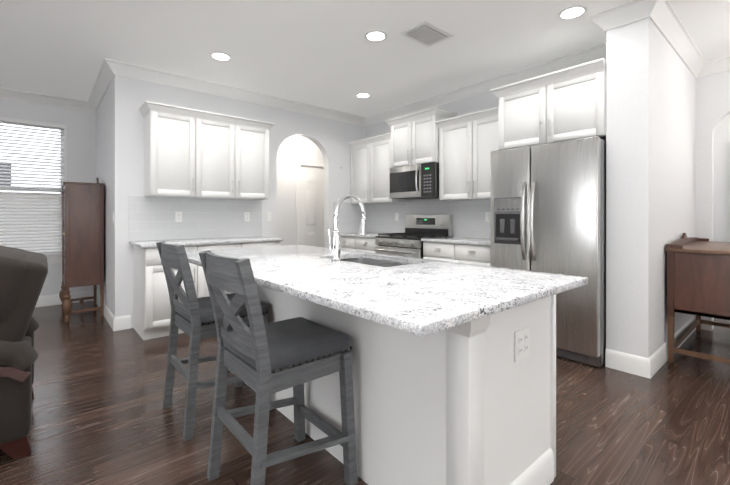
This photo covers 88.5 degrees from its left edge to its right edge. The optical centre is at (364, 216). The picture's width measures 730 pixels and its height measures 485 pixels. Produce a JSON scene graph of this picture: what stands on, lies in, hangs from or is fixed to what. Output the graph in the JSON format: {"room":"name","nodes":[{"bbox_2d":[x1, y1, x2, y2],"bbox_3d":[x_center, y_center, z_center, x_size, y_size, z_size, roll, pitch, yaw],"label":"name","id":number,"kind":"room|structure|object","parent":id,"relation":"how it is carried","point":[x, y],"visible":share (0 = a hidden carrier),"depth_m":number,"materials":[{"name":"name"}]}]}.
{"room":"kitchen","nodes":[
{"label":"kitchen","id":0,"kind":"room"},
{"bbox_2d":[0,98,95,295],"bbox_3d":[-5.628,-0.196,3.726,4.800,2.740,0.120,0,0,-41],"label":"wall","id":1,"kind":"structure","parent":0,"point":[80,145],"depth_m":5.06,"materials":[{"name":"paint"}]},
{"bbox_2d":[0,117,65,263],"bbox_3d":[-4.403,-0.302,4.755,1.040,1.850,0.154,0,0,-41],"label":"window","id":2,"kind":"structure","parent":1,"relation":"in","point":[52,259],"depth_m":4.98,"materials":[{"name":"white"}]},
{"bbox_2d":[0,118,64,254],"bbox_3d":[-4.396,-0.358,4.747,0.944,1.734,0.056,0,0,-41],"label":"window blinds","id":3,"kind":"object","parent":2,"relation":"attached to","point":[24,123],"visible":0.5,"depth_m":4.83,"materials":[{"name":"white plastic"}]},
{"bbox_2d":[0,87,87,110],"bbox_3d":[-5.512,-1.508,3.682,4.680,0.115,0.095,0,0,-41],"label":"crown molding","id":4,"kind":"structure","parent":1,"relation":"attached to","point":[5,93],"depth_m":4.84,"materials":[{"name":"white"}]},
{"bbox_2d":[35,290,93,306],"bbox_3d":[-5.538,1.105,3.715,4.680,0.140,0.016,0,0,-41],"label":"baseboard","id":5,"kind":"structure","parent":1,"relation":"attached to","point":[45,300],"depth_m":4.96,"materials":[{"name":"white wood"}]},
{"bbox_2d":[96,79,112,312],"bbox_3d":[-3.199,-0.197,4.673,0.120,2.740,1.850,0,0,-41],"label":"wall","id":6,"kind":"structure","parent":0,"point":[104,143],"depth_m":4.29,"materials":[{"name":"paint"}]},
{"bbox_2d":[88,71,113,111],"bbox_3d":[-3.170,-1.509,4.472,0.095,0.115,1.710,0,0,-41],"label":"crown molding","id":7,"kind":"structure","parent":6,"relation":"attached to","point":[102,83],"depth_m":4.53,"materials":[{"name":"white wood"}]},
{"bbox_2d":[96,292,116,330],"bbox_3d":[-3.160,1.104,4.526,0.016,0.140,1.846,0,0,-41],"label":"baseboard","id":8,"kind":"structure","parent":6,"relation":"attached to","point":[111,319],"depth_m":4.11,"materials":[{"name":"white wood"}]},
{"bbox_2d":[113,75,365,327],"bbox_3d":[-1.268,-0.197,5.034,3.520,2.740,0.120,0,0,-41],"label":"wall","id":9,"kind":"structure","parent":0,"point":[330,138],"depth_m":4.28,"materials":[{"name":"paint"}]},
{"bbox_2d":[141,102,204,197],"bbox_3d":[-2.071,-0.675,4.044,0.492,0.928,0.329,0,0,-41],"label":"upper cabinet","id":10,"kind":"object","parent":9,"relation":"attached to","point":[174,136],"depth_m":3.91,"materials":[{"name":"white wood"}]},
{"bbox_2d":[100,58,363,125],"bbox_3d":[-1.318,-1.509,4.849,3.395,0.115,0.095,0,0,-41],"label":"crown molding","id":11,"kind":"structure","parent":9,"relation":"attached to","point":[110,67],"depth_m":4.46,"materials":[{"name":"white wood"}]},
{"bbox_2d":[205,111,272,201],"bbox_3d":[-1.629,-0.675,4.424,0.922,0.928,0.329,0,0,-41],"label":"upper cabinet","id":12,"kind":"object","parent":9,"relation":"attached to","point":[206,180],"depth_m":4.33,"materials":[{"name":"white wood"}]},
{"bbox_2d":[129,196,365,240],"bbox_3d":[-1.225,0.023,4.984,3.278,0.470,0.008,0,0,-41],"label":"backsplash","id":13,"kind":"structure","parent":9,"relation":"attached to","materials":[{"name":"tile"}]},
{"bbox_2d":[277,136,323,245],"bbox_3d":[-1.244,-0.198,6.373,2.540,2.740,0.120,0,0,-41],"label":"wall","id":14,"kind":"structure","parent":0,"point":[291,149],"depth_m":6.26,"materials":[{"name":"paint"}]},
{"bbox_2d":[295,158,323,246],"bbox_3d":[-0.820,0.091,6.692,0.994,2.160,0.150,0,0,-41],"label":"hall door","id":15,"kind":"structure","parent":14,"relation":"in","point":[310,204],"depth_m":6.56,"materials":[{"name":"white paint"}]},
{"bbox_2d":[0,300,729,484],"bbox_3d":[0.389,1.206,2.556,12.400,0.060,10.600,0,0,-41],"label":"floor","id":16,"kind":"structure","parent":0,"point":[101,415],"depth_m":2.15,"materials":[{"name":"brown wood"}]},
{"bbox_2d":[0,246,47,459],"bbox_3d":[-2.224,0.650,1.879,0.965,1.074,0.912,0,0,-41],"label":"recliner","id":17,"kind":"object","parent":16,"relation":"on","point":[23,274],"visible":1,"depth_m":1.81,"materials":[{"name":"brown leather"}]},
{"bbox_2d":[59,178,103,321],"bbox_3d":[-3.454,0.349,4.554,0.391,1.650,0.861,0,0,-41],"label":"tall cabinet","id":18,"kind":"object","parent":16,"relation":"on","point":[82,234],"visible":1,"depth_m":4.27,"materials":[{"name":"brown wood"}]},
{"bbox_2d":[133,246,204,339],"bbox_3d":[-2.041,0.732,3.880,0.522,0.885,0.619,0,0,-41],"label":"base cabinet","id":19,"kind":"object","parent":16,"relation":"on","point":[151,300],"depth_m":3.58,"materials":[{"name":"white wood"}]},
{"bbox_2d":[129,234,282,249],"bbox_3d":[-1.712,0.274,4.147,1.450,0.030,0.643,0,0,-41],"label":"countertop","id":20,"kind":"structure","parent":19,"relation":"on","point":[152,241],"depth_m":4.00,"materials":[{"name":"white stone"}]},
{"bbox_2d":[156,241,270,440],"bbox_3d":[-0.924,0.664,2.278,0.536,1.027,0.476,0,0,-41],"label":"bar stool","id":21,"kind":"object","parent":16,"relation":"on","point":[192,316],"visible":0.5,"depth_m":2.07,"materials":[{"name":"grey wood"}]},
{"bbox_2d":[205,242,279,296],"bbox_3d":[-1.565,0.731,4.289,0.982,0.885,0.619,0,0,-41],"label":"base cabinet","id":22,"kind":"object","parent":16,"relation":"on","point":[231,244],"depth_m":4.06,"materials":[{"name":"white wood"}]},
{"bbox_2d":[199,250,357,484],"bbox_3d":[-0.390,0.665,1.656,0.536,1.027,0.476,0,0,-41],"label":"bar stool","id":23,"kind":"object","parent":16,"relation":"on","point":[261,359],"visible":1,"depth_m":1.55,"materials":[{"name":"grey wood"}]},
{"bbox_2d":[339,234,376,252],"bbox_3d":[0.085,0.730,5.499,0.618,0.885,0.931,0,0,-41],"label":"base cabinet","id":24,"kind":"object","parent":16,"relation":"on","point":[368,245],"depth_m":5.21,"materials":[{"name":"white wood"}]},
{"bbox_2d":[341,230,383,237],"bbox_3d":[0.079,0.273,5.488,0.642,0.030,0.942,0,0,-41],"label":"countertop","id":25,"kind":"structure","parent":24,"relation":"on","point":[367,235],"depth_m":5.28,"materials":[{"name":"white stone"}]},
{"bbox_2d":[225,286,566,484],"bbox_3d":[-0.109,0.733,2.287,0.738,0.885,2.246,0,0,-41],"label":"kitchen island","id":26,"kind":"object","parent":16,"relation":"on","point":[454,371],"depth_m":1.49,"materials":[{"name":"white wood"}]},
{"bbox_2d":[186,246,587,337],"bbox_3d":[-0.234,0.276,2.165,1.085,0.030,2.400,0,0,-41],"label":"island countertop","id":27,"kind":"structure","parent":26,"relation":"on","point":[425,298],"depth_m":1.44,"materials":[{"name":"white stone"}]},
{"bbox_2d":[326,194,365,261],"bbox_3d":[-0.109,0.065,2.231,0.252,0.391,0.107,0,0,-41],"label":"faucet","id":28,"kind":"object","parent":27,"relation":"on","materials":[{"name":"silver metal"}]},
{"bbox_2d":[346,254,409,265],"bbox_3d":[0.038,0.382,2.281,0.430,0.207,0.700,0,0,-41],"label":"sink","id":29,"kind":"object","parent":27,"relation":"in","point":[366,258],"depth_m":2.54,"materials":[{"name":"grey metal"}]},
{"bbox_2d":[514,326,529,361],"bbox_3d":[0.633,0.512,1.505,0.120,0.120,0.008,0,0,-41],"label":"outlet","id":30,"kind":"object","parent":26,"relation":"attached to","point":[521,333],"depth_m":1.50,"materials":[{"name":"white plastic"}]},
{"bbox_2d":[374,215,452,258],"bbox_3d":[0.602,0.578,4.803,0.707,1.190,0.756,0,0,-41],"label":"range","id":31,"kind":"object","parent":16,"relation":"on","point":[409,242],"visible":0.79,"depth_m":4.74,"materials":[{"name":"silver metal"}]},
{"bbox_2d":[423,242,489,265],"bbox_3d":[1.189,0.731,4.216,0.618,0.885,0.874,0,0,-41],"label":"base cabinet","id":32,"kind":"object","parent":16,"relation":"on","point":[441,251],"depth_m":3.99,"materials":[{"name":"white wood"}]},
{"bbox_2d":[421,238,489,245],"bbox_3d":[1.187,0.274,4.199,0.642,0.030,0.912,0,0,-41],"label":"countertop","id":33,"kind":"structure","parent":32,"relation":"on","point":[460,241],"depth_m":4.00,"materials":[{"name":"white stone"}]},
{"bbox_2d":[490,136,605,366],"bbox_3d":[1.727,0.282,3.402,0.828,1.785,0.906,0,0,-41],"label":"refrigerator","id":34,"kind":"object","parent":16,"relation":"on","point":[547,207],"visible":0.79,"depth_m":3.03,"materials":[{"name":"silver metal"}]},
{"bbox_2d":[666,233,729,363],"bbox_3d":[3.093,0.664,3.252,1.350,1.022,0.521,0,0,-41],"label":"buffet","id":35,"kind":"object","parent":16,"relation":"on","point":[698,277],"visible":1,"depth_m":2.92,"materials":[{"name":"brown wood"}]},
{"bbox_2d":[0,0,729,116],"bbox_3d":[0.389,-1.594,2.553,12.400,0.060,10.600,0,0,-41],"label":"ceiling","id":36,"kind":"structure","parent":0,"point":[324,53],"depth_m":3.38,"materials":[{"name":"white paint"}]},
{"bbox_2d":[210,52,231,60],"bbox_3d":[-1.410,-1.561,3.664,0.200,0.008,0.200,0,0,-41],"label":"recessed light","id":37,"kind":"object","parent":36,"relation":"in","point":[221,56],"visible":1,"depth_m":3.65,"materials":[{"name":"white"}]},
{"bbox_2d":[355,93,370,97],"bbox_3d":[-0.026,-1.563,4.847,0.200,0.008,0.200,0,0,-41],"label":"recessed light","id":38,"kind":"object","parent":36,"relation":"in","point":[362,95],"visible":1,"depth_m":4.84,"materials":[{"name":"white"}]},
{"bbox_2d":[364,30,386,41],"bbox_3d":[0.094,-1.561,3.249,0.200,0.008,0.200,0,0,-41],"label":"recessed light","id":39,"kind":"object","parent":36,"relation":"in","point":[376,35],"visible":1,"depth_m":3.23,"materials":[{"name":"white"}]},
{"bbox_2d":[400,20,453,46],"bbox_3d":[0.531,-1.556,3.216,0.380,0.018,0.280,0,0,-41],"label":"ceiling vent","id":40,"kind":"object","parent":36,"relation":"in","point":[426,33],"visible":1,"depth_m":3.19,"materials":[{"name":"white metal"}]},
{"bbox_2d":[558,5,586,19],"bbox_3d":[1.590,-1.560,2.874,0.200,0.008,0.200,0,0,-41],"label":"recessed light","id":41,"kind":"object","parent":36,"relation":"in","point":[572,12],"visible":1,"depth_m":2.86,"materials":[{"name":"white"}]},
{"bbox_2d":[366,92,498,137],"bbox_3d":[1.231,-0.197,4.736,0.120,2.740,3.590,0,0,-41],"label":"wall","id":42,"kind":"structure","parent":0,"point":[488,100],"depth_m":4.64,"materials":[{"name":"paint"}]},
{"bbox_2d":[349,134,396,205],"bbox_3d":[0.195,-0.669,5.592,0.328,0.943,0.931,0,0,-41],"label":"upper cabinet","id":43,"kind":"object","parent":42,"relation":"attached to","point":[368,156],"depth_m":5.49,"materials":[{"name":"white wood"}]},
{"bbox_2d":[385,158,438,201],"bbox_3d":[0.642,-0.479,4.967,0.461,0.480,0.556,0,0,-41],"label":"microwave","id":44,"kind":"object","parent":42,"relation":"attached to","point":[402,175],"depth_m":4.89,"materials":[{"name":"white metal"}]},
{"bbox_2d":[389,107,456,161],"bbox_3d":[0.738,-0.976,4.922,0.378,0.638,0.775,0,0,-41],"label":"upper cabinet","id":45,"kind":"object","parent":42,"relation":"attached to","point":[411,135],"depth_m":4.74,"materials":[{"name":"white wood"}]},
{"bbox_2d":[366,198,489,237],"bbox_3d":[0.885,-0.199,5.037,0.008,0.915,2.658,0,0,-41],"label":"backsplash","id":46,"kind":"structure","parent":42,"relation":"attached to","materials":[{"name":"tile"}]},
{"bbox_2d":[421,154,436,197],"bbox_3d":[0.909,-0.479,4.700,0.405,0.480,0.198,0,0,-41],"label":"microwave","id":47,"kind":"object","parent":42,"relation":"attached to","point":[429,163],"depth_m":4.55,"materials":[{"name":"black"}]},
{"bbox_2d":[437,107,496,201],"bbox_3d":[1.320,-0.668,4.284,0.328,0.943,0.931,0,0,-41],"label":"upper cabinet","id":48,"kind":"object","parent":42,"relation":"attached to","point":[465,143],"depth_m":4.25,"materials":[{"name":"white wood"}]},
{"bbox_2d":[364,45,605,125],"bbox_3d":[1.150,-1.509,4.664,0.095,0.115,3.590,0,0,-41],"label":"crown molding","id":49,"kind":"structure","parent":42,"relation":"attached to","point":[594,53],"depth_m":4.32,"materials":[{"name":"white wood"}]},
{"bbox_2d":[497,58,605,150],"bbox_3d":[1.817,-0.929,3.475,0.628,0.588,0.905,0,0,-41],"label":"upper cabinet","id":50,"kind":"object","parent":42,"relation":"attached to","point":[569,103],"depth_m":3.21,"materials":[{"name":"white wood"}]},
{"bbox_2d":[606,17,694,357],"bbox_3d":[2.680,-0.195,3.437,1.855,2.740,0.270,0,0,-41],"label":"wall","id":51,"kind":"structure","parent":0,"point":[650,146],"depth_m":2.87,"materials":[{"name":"paint"}]},
{"bbox_2d":[588,10,619,51],"bbox_3d":[2.017,-1.507,3.106,0.610,0.115,0.095,0,0,-41],"label":"crown molding","id":52,"kind":"structure","parent":51,"relation":"attached to","point":[604,21],"depth_m":2.90,"materials":[{"name":"white wood"}]},
{"bbox_2d":[646,315,701,378],"bbox_3d":[2.776,1.105,3.316,1.871,0.140,0.040,0,0,-41],"label":"baseboard","id":53,"kind":"structure","parent":51,"relation":"attached to","point":[651,365],"depth_m":2.93,"materials":[{"name":"white wood"}]},
{"bbox_2d":[640,0,707,75],"bbox_3d":[2.721,-1.507,3.230,1.840,0.115,0.095,0,0,-41],"label":"crown molding","id":54,"kind":"structure","parent":51,"relation":"attached to","point":[664,18],"depth_m":3.07,"materials":[{"name":"white wood"}]},
{"bbox_2d":[695,71,729,329],"bbox_3d":[4.844,-0.194,2.435,0.120,2.740,4.610,0,0,-41],"label":"wall","id":55,"kind":"structure","parent":0,"point":[712,102],"depth_m":3.87,"materials":[{"name":"paint"}]},
{"bbox_2d":[694,57,729,77],"bbox_3d":[4.811,-1.506,2.306,0.095,0.115,4.220,0,0,-41],"label":"crown molding","id":56,"kind":"structure","parent":55,"relation":"attached to","point":[721,65],"depth_m":3.76,"materials":[{"name":"white wood"}]},
{"bbox_2d":[714,114,729,241],"bbox_3d":[6.178,-0.195,3.582,0.120,2.740,4.610,0,0,-41],"label":"wall","id":57,"kind":"structure","parent":0,"point":[722,182],"depth_m":5.05,"materials":[{"name":"paint"}]},
{"label":"outside","id":58,"kind":"structure","parent":0,"visible":0},
{"bbox_2d":[0,123,60,250],"bbox_3d":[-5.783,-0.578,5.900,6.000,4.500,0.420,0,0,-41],"label":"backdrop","id":59,"kind":"structure","parent":58,"point":[29,182],"depth_m":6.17,"materials":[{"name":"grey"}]}
]}

